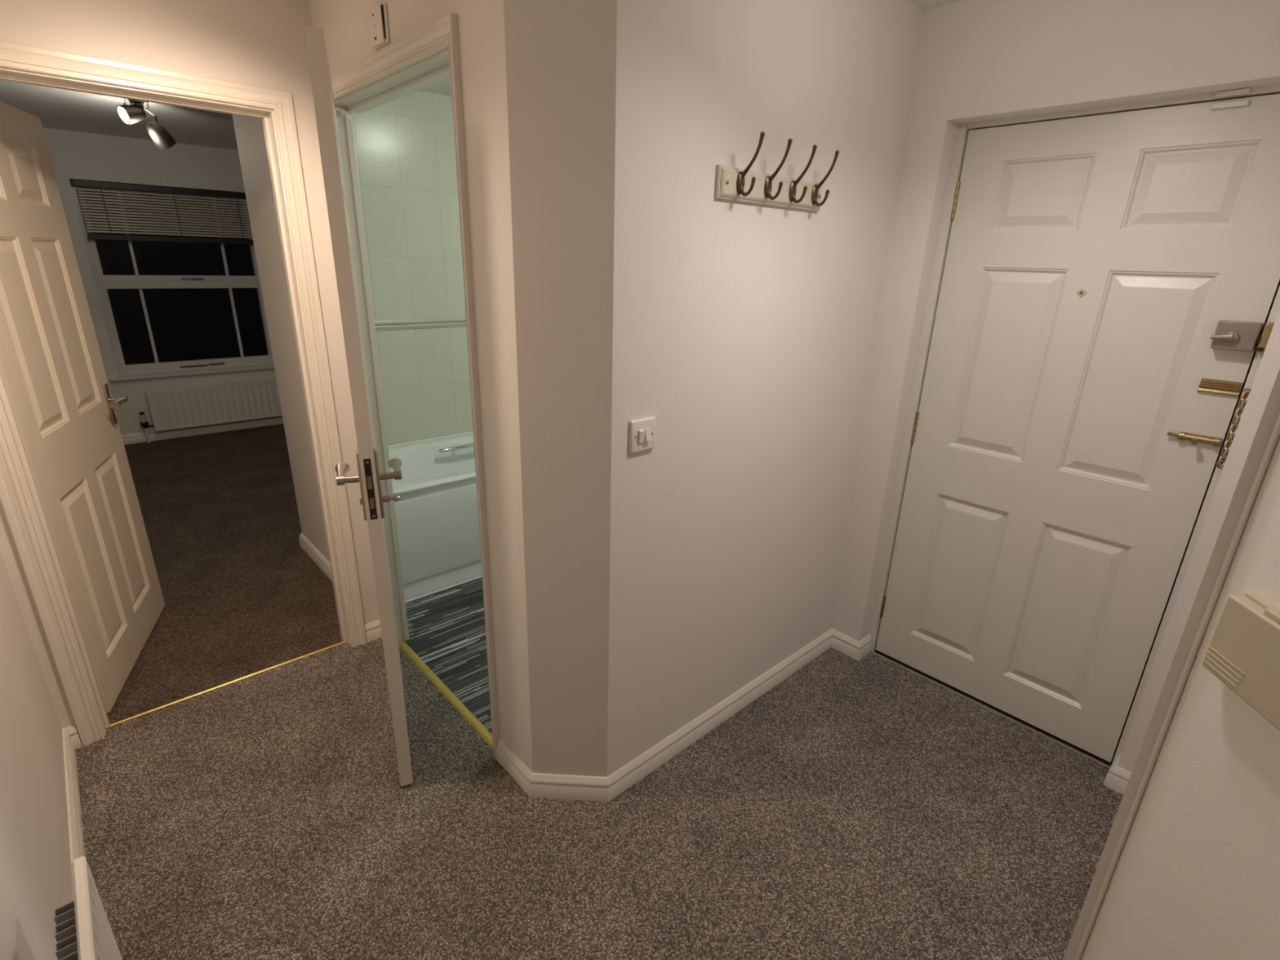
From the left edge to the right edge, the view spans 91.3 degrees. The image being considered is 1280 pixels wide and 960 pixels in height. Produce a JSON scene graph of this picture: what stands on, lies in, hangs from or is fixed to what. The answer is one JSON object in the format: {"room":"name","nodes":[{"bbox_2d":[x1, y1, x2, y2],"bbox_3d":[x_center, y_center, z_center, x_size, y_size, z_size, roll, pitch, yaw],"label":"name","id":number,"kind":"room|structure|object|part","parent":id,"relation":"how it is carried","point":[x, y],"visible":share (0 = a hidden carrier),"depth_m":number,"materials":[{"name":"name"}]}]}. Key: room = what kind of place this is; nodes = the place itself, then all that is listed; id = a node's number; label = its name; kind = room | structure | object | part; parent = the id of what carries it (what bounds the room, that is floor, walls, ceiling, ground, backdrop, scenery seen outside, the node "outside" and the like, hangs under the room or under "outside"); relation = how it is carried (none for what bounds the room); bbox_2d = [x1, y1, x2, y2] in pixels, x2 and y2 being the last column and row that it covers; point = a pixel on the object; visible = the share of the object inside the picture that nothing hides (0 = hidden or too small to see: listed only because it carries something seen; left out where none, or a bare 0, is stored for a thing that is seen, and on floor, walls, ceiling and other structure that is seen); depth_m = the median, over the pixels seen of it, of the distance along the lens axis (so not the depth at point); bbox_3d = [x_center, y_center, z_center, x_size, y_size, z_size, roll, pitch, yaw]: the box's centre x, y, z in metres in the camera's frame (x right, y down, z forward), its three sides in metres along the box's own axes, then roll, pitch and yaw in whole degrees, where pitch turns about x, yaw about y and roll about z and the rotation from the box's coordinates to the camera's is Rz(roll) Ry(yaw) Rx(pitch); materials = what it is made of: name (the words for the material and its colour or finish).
{"room":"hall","nodes":[
{"label":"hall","id":0,"kind":"room"},
{"bbox_2d":[0,550,73,959],"bbox_3d":[-0.584,0.301,0.308,0.100,2.335,3.855,-16,26,-40],"label":"wall","id":1,"kind":"structure","parent":0,"point":[36,880],"depth_m":1.38,"materials":[{"name":"paint"}]},
{"bbox_2d":[62,724,85,900],"bbox_3d":[-0.634,1.324,0.795,0.033,0.080,3.655,-16,26,-40],"label":"baseboard","id":2,"kind":"structure","parent":1,"relation":"attached to","point":[71,739],"depth_m":1.82,"materials":[{"name":"white paint"}]},
{"bbox_2d":[53,856,122,959],"bbox_3d":[-0.641,1.008,0.757,0.102,0.500,1.000,-16,26,-40],"label":"radiator","id":3,"kind":"object","parent":1,"relation":"attached to","point":[82,929],"visible":1,"depth_m":0.97,"materials":[{"name":"white metal"}]},
{"bbox_2d":[42,127,275,435],"bbox_3d":[-3.974,-1.511,5.169,4.000,2.335,0.152,-16,26,-40],"label":"wall","id":4,"kind":"structure","parent":0,"point":[74,155],"depth_m":4.91,"materials":[{"name":"paint"}]},
{"bbox_2d":[68,179,273,376],"bbox_3d":[-3.833,-1.664,5.277,1.190,1.470,0.092,-16,26,-40],"label":"window","id":5,"kind":"structure","parent":4,"relation":"in","point":[102,282],"depth_m":5.22,"materials":[{"name":"white plastic"}]},
{"bbox_2d":[71,179,253,244],"bbox_3d":[-3.772,-2.143,5.060,1.163,0.414,0.042,-16,26,-40],"label":"blind","id":6,"kind":"object","parent":5,"relation":"attached to","point":[79,183],"visible":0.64,"depth_m":5.01,"materials":[{"name":"grey"}]},
{"bbox_3d":[-4.078,-2.051,4.782,0.005,0.345,0.001,-16,26,-40],"label":"ladder cord","id":7,"kind":"part","parent":6,"relation":"part of","materials":[{"name":"black fabric"}]},
{"bbox_3d":[-3.781,-1.967,5.120,1.124,0.042,0.028,-16,26,-40],"label":"rail","id":8,"kind":"part","parent":6,"relation":"part of","materials":[{"name":"black"}]},
{"bbox_3d":[-3.746,-2.143,5.071,0.005,0.345,0.001,-16,26,-40],"label":"ladder cord","id":9,"kind":"part","parent":6,"relation":"part of","materials":[{"name":"black fabric"}]},
{"bbox_3d":[-3.421,-2.233,5.354,0.005,0.345,0.001,-16,26,-40],"label":"ladder cord","id":10,"kind":"part","parent":6,"relation":"part of","materials":[{"name":"black fabric"}]},
{"bbox_3d":[-3.838,-1.008,5.492,0.330,0.013,0.014,-16,26,-40],"label":"handle","id":11,"kind":"part","parent":5,"relation":"part of","materials":[{"name":"black plastic"}]},
{"bbox_2d":[110,364,274,382],"bbox_3d":[-3.804,-0.948,5.476,1.305,0.025,0.115,-16,26,-40],"label":"window sill","id":12,"kind":"structure","parent":4,"relation":"attached to","point":[131,377],"depth_m":5.38,"materials":[{"name":"white"}]},
{"bbox_2d":[121,415,283,444],"bbox_3d":[-3.950,-0.426,5.487,3.800,0.080,0.016,-16,26,-40],"label":"baseboard","id":13,"kind":"structure","parent":4,"relation":"attached to","point":[139,437],"depth_m":5.54,"materials":[{"name":"white paint"}]},
{"bbox_2d":[138,378,282,443],"bbox_3d":[-3.707,-0.640,5.582,1.227,0.434,0.100,-16,26,-40],"label":"panel radiator","id":14,"kind":"object","parent":4,"relation":"attached to","point":[204,405],"visible":0.84,"depth_m":5.46,"materials":[{"name":"white metal"}]},
{"bbox_2d":[0,0,379,744],"bbox_3d":[-1.853,-0.241,1.742,2.004,2.335,0.120,-16,26,-40],"label":"wall","id":15,"kind":"structure","parent":0,"point":[262,43],"depth_m":1.89,"materials":[{"name":"paint"}]},
{"bbox_2d":[0,101,164,712],"bbox_3d":[-2.022,-0.231,2.213,0.174,1.978,0.782,-7,21,-23],"label":"door","id":16,"kind":"structure","parent":15,"relation":"in","point":[52,371],"depth_m":2.18,"materials":[{"name":"beige paint"}]},
{"bbox_3d":[-2.138,-0.307,2.523,0.008,0.165,0.038,-7,21,-23],"label":"handle","id":17,"kind":"part","parent":16,"relation":"part of","materials":[{"name":"silver metal"}]},
{"bbox_3d":[-2.087,-0.308,2.486,0.057,0.030,0.128,-8,22,-26],"label":"lever","id":18,"kind":"part","parent":16,"relation":"part of","materials":[{"name":"silver metal"}]},
{"bbox_2d":[0,40,366,746],"bbox_3d":[-1.520,-0.192,2.074,0.922,2.040,0.138,-16,26,-40],"label":"door frame","id":19,"kind":"structure","parent":15,"relation":"attached to","point":[20,499],"depth_m":1.99,"materials":[{"name":"white paint"}]},
{"bbox_2d":[364,619,382,642],"bbox_3d":[-1.122,0.647,2.675,0.090,0.080,0.045,-16,26,-40],"label":"baseboard","id":20,"kind":"structure","parent":15,"relation":"attached to","point":[373,629],"depth_m":2.67,"materials":[{"name":"white paint"}]},
{"bbox_2d":[231,0,450,562],"bbox_3d":[-1.117,-0.468,2.447,0.110,2.335,2.070,-16,26,-40],"label":"wall","id":21,"kind":"structure","parent":0,"point":[249,131],"depth_m":2.79,"materials":[{"name":"paint"}]},
{"bbox_2d":[298,533,333,582],"bbox_3d":[-1.438,0.436,3.247,0.326,0.080,1.041,-16,26,-40],"label":"baseboard","id":22,"kind":"structure","parent":21,"relation":"attached to","point":[323,564],"depth_m":3.30,"materials":[{"name":"white paint"}]},
{"bbox_2d":[303,25,413,786],"bbox_3d":[-0.852,-0.116,1.958,0.173,1.994,0.798,-7,21,-22],"label":"door","id":23,"kind":"structure","parent":21,"relation":"in","point":[369,477],"depth_m":1.57,"materials":[{"name":"beige paint"}]},
{"bbox_3d":[-0.788,-0.016,1.686,0.057,0.030,0.128,-8,22,-25],"label":"lever","id":24,"kind":"part","parent":23,"relation":"part of","materials":[{"name":"silver metal"}]},
{"bbox_3d":[-0.738,0.014,1.659,0.008,0.190,0.038,-7,21,-22],"label":"handle","id":25,"kind":"part","parent":23,"relation":"part of","materials":[{"name":"silver metal"}]},
{"bbox_3d":[-0.699,0.009,1.676,0.008,0.190,0.038,-7,21,-22],"label":"handle","id":26,"kind":"part","parent":23,"relation":"part of","materials":[{"name":"silver metal"}]},
{"bbox_3d":[-0.688,-0.027,1.727,0.057,0.030,0.128,-5,21,-19],"label":"lever","id":27,"kind":"part","parent":23,"relation":"part of","materials":[{"name":"silver metal"}]},
{"bbox_2d":[368,2,390,49],"bbox_3d":[-0.688,-1.193,1.647,0.016,0.088,0.093,-16,26,-40],"label":"switch","id":28,"kind":"object","parent":21,"relation":"attached to","point":[377,15],"visible":1,"depth_m":1.63,"materials":[{"name":"white paint"}]},
{"bbox_2d":[330,13,499,759],"bbox_3d":[-0.704,-0.181,2.065,0.118,2.070,0.897,-16,26,-40],"label":"door frame","id":29,"kind":"structure","parent":21,"relation":"attached to","point":[430,55],"depth_m":1.80,"materials":[{"name":"white wood"}]},
{"bbox_2d":[351,90,472,445],"bbox_3d":[-1.022,-0.877,3.616,1.700,2.335,0.110,-16,26,-40],"label":"tiled wall","id":30,"kind":"structure","parent":0,"point":[405,149],"depth_m":3.28,"materials":[{"name":"beige tile"}]},
{"bbox_2d":[373,316,466,330],"bbox_3d":[-0.973,-0.904,3.559,1.690,0.051,0.020,-16,26,-40],"label":"tile border","id":31,"kind":"object","parent":30,"relation":"attached to","point":[390,324],"depth_m":3.37,"materials":[{"name":"beige tile"}]},
{"bbox_2d":[0,0,962,150],"bbox_3d":[-1.245,-1.604,2.085,4.100,0.060,8.200,-16,26,-40],"label":"ceiling","id":32,"kind":"structure","parent":0,"point":[55,108],"depth_m":3.91,"materials":[{"name":"white paint"}]},
{"bbox_2d":[116,97,176,150],"bbox_3d":[-2.775,-2.002,3.522,0.110,0.248,0.250,13,22,28],"label":"ceiling spotlight","id":33,"kind":"object","parent":32,"relation":"attached to","point":[131,112],"visible":0.96,"depth_m":3.48,"materials":[{"name":"silver metal"}]},
{"bbox_3d":[-2.786,-2.101,3.462,0.110,0.022,0.110,-16,26,-40],"label":"ceiling plate","id":34,"kind":"part","parent":33,"relation":"part of","materials":[{"name":"silver metal"}]},
{"bbox_2d":[75,423,1123,959],"bbox_3d":[-1.243,0.666,2.807,3.900,0.050,8.000,-16,26,-40],"label":"floor","id":35,"kind":"structure","parent":0,"point":[868,808],"depth_m":1.89,"materials":[{"name":"grey carpet"}]},
{"bbox_2d":[105,640,346,728],"bbox_3d":[-1.546,0.769,2.412,0.800,0.008,0.013,-16,26,-40],"label":"threshold strip","id":36,"kind":"object","parent":35,"relation":"on","point":[340,642],"visible":1,"depth_m":2.37,"materials":[{"name":"gold metal"}]},
{"bbox_2d":[387,431,482,603],"bbox_3d":[-0.766,0.065,3.622,1.680,0.572,0.716,-16,26,-40],"label":"bathtub","id":37,"kind":"object","parent":35,"relation":"on","point":[437,512],"visible":0.33,"depth_m":3.04,"materials":[{"name":"white plastic"}]},
{"bbox_2d":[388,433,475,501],"bbox_3d":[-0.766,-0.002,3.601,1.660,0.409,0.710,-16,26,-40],"label":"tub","id":38,"kind":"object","parent":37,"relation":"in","point":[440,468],"depth_m":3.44,"materials":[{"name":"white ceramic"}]},
{"bbox_3d":[-0.537,0.182,3.397,1.670,0.509,0.036,-16,26,-40],"label":"panel","id":39,"kind":"part","parent":37,"relation":"part of","materials":[{"name":"white plastic"}]},
{"bbox_3d":[-1.011,-0.191,3.623,0.345,0.052,0.086,-16,26,-40],"label":"grip handle","id":40,"kind":"part","parent":37,"relation":"part of","materials":[{"name":"silver metal"}]},
{"bbox_2d":[398,640,493,748],"bbox_3d":[-0.747,0.799,2.388,0.032,0.006,0.817,-16,26,-40],"label":"threshold strip","id":41,"kind":"object","parent":35,"relation":"on","point":[455,701],"visible":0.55,"depth_m":2.36,"materials":[{"name":"gold metal"}]},
{"bbox_2d":[449,0,924,777],"bbox_3d":[0.255,-0.297,2.074,1.556,2.335,0.385,-16,26,-40],"label":"wall","id":42,"kind":"structure","parent":0,"point":[633,595],"depth_m":1.69,"materials":[{"name":"paint"}]},
{"bbox_2d":[628,416,655,453],"bbox_3d":[0.009,-0.115,1.611,0.086,0.086,0.019,-16,26,-40],"label":"light switch","id":43,"kind":"object","parent":42,"relation":"attached to","point":[642,431],"visible":1,"depth_m":1.60,"materials":[{"name":"white plastic"}]},
{"bbox_2d":[496,628,871,801],"bbox_3d":[0.309,0.826,2.288,1.605,0.080,0.320,-9,22,-27],"label":"baseboard","id":44,"kind":"structure","parent":42,"relation":"attached to","point":[541,785],"depth_m":2.06,"materials":[{"name":"white paint"}]},
{"bbox_2d":[714,131,839,211],"bbox_3d":[0.388,-0.815,1.668,0.463,0.152,0.082,-16,26,-40],"label":"coat rack","id":45,"kind":"object","parent":42,"relation":"attached to","point":[731,184],"visible":1,"depth_m":1.66,"materials":[{"name":"beige paint"}]},
{"bbox_2d":[831,0,1279,772],"bbox_3d":[1.751,-0.075,1.569,0.167,2.335,2.445,-16,26,-40],"label":"wall","id":46,"kind":"structure","parent":0,"point":[978,60],"depth_m":1.85,"materials":[{"name":"paint"}]},
{"bbox_2d":[870,84,1279,768],"bbox_3d":[1.327,-0.102,2.073,0.140,2.032,0.915,-16,26,-40],"label":"door frame","id":47,"kind":"structure","parent":46,"relation":"attached to","point":[962,129],"depth_m":2.08,"materials":[{"name":"white paint"}]},
{"bbox_2d":[875,93,1279,762],"bbox_3d":[1.323,-0.092,2.074,0.101,1.984,0.856,-16,26,-40],"label":"door","id":48,"kind":"structure","parent":46,"relation":"in","point":[1110,282],"depth_m":1.99,"materials":[{"name":"white paint"}]},
{"bbox_3d":[1.590,-0.254,1.717,0.012,0.039,0.085,-16,26,-40],"label":"finger pull","id":49,"kind":"part","parent":48,"relation":"part of","materials":[{"name":"gold metal"}]},
{"bbox_2d":[1102,752,1131,795],"bbox_3d":[1.574,0.955,2.025,0.101,0.080,0.085,-16,26,-40],"label":"baseboard","id":50,"kind":"structure","parent":46,"relation":"attached to","point":[1117,779],"depth_m":2.00,"materials":[{"name":"white paint"}]},
{"bbox_2d":[1216,388,1250,468],"bbox_3d":[1.609,-0.137,1.695,0.031,0.221,0.021,-16,26,-40],"label":"chain","id":51,"kind":"object","parent":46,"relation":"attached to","point":[1243,398],"visible":0.91,"depth_m":1.69,"materials":[{"name":"gold metal"}]},
{"bbox_2d":[1062,368,1279,959],"bbox_3d":[1.124,0.333,0.361,0.836,2.335,2.789,8,20,18],"label":"wall","id":52,"kind":"structure","parent":0,"point":[1196,875],"depth_m":1.00,"materials":[{"name":"paint"}]},
{"bbox_2d":[1074,413,1279,959],"bbox_3d":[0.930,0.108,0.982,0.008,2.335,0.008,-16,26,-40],"label":"door frame","id":53,"kind":"structure","parent":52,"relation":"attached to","point":[1275,434],"depth_m":1.05,"materials":[{"name":"white paint"}]},
{"bbox_2d":[1202,592,1279,730],"bbox_3d":[0.896,0.263,0.879,0.032,0.137,0.200,4,20,6],"label":"door chime","id":54,"kind":"object","parent":52,"relation":"attached to","point":[1243,651],"visible":1,"depth_m":0.91,"materials":[{"name":"beige plastic"}]},
{"bbox_3d":[0.907,0.264,0.877,0.008,0.130,0.200,4,20,6],"label":"plate","id":55,"kind":"part","parent":54,"relation":"part of","materials":[{"name":"beige plastic"}]}
]}

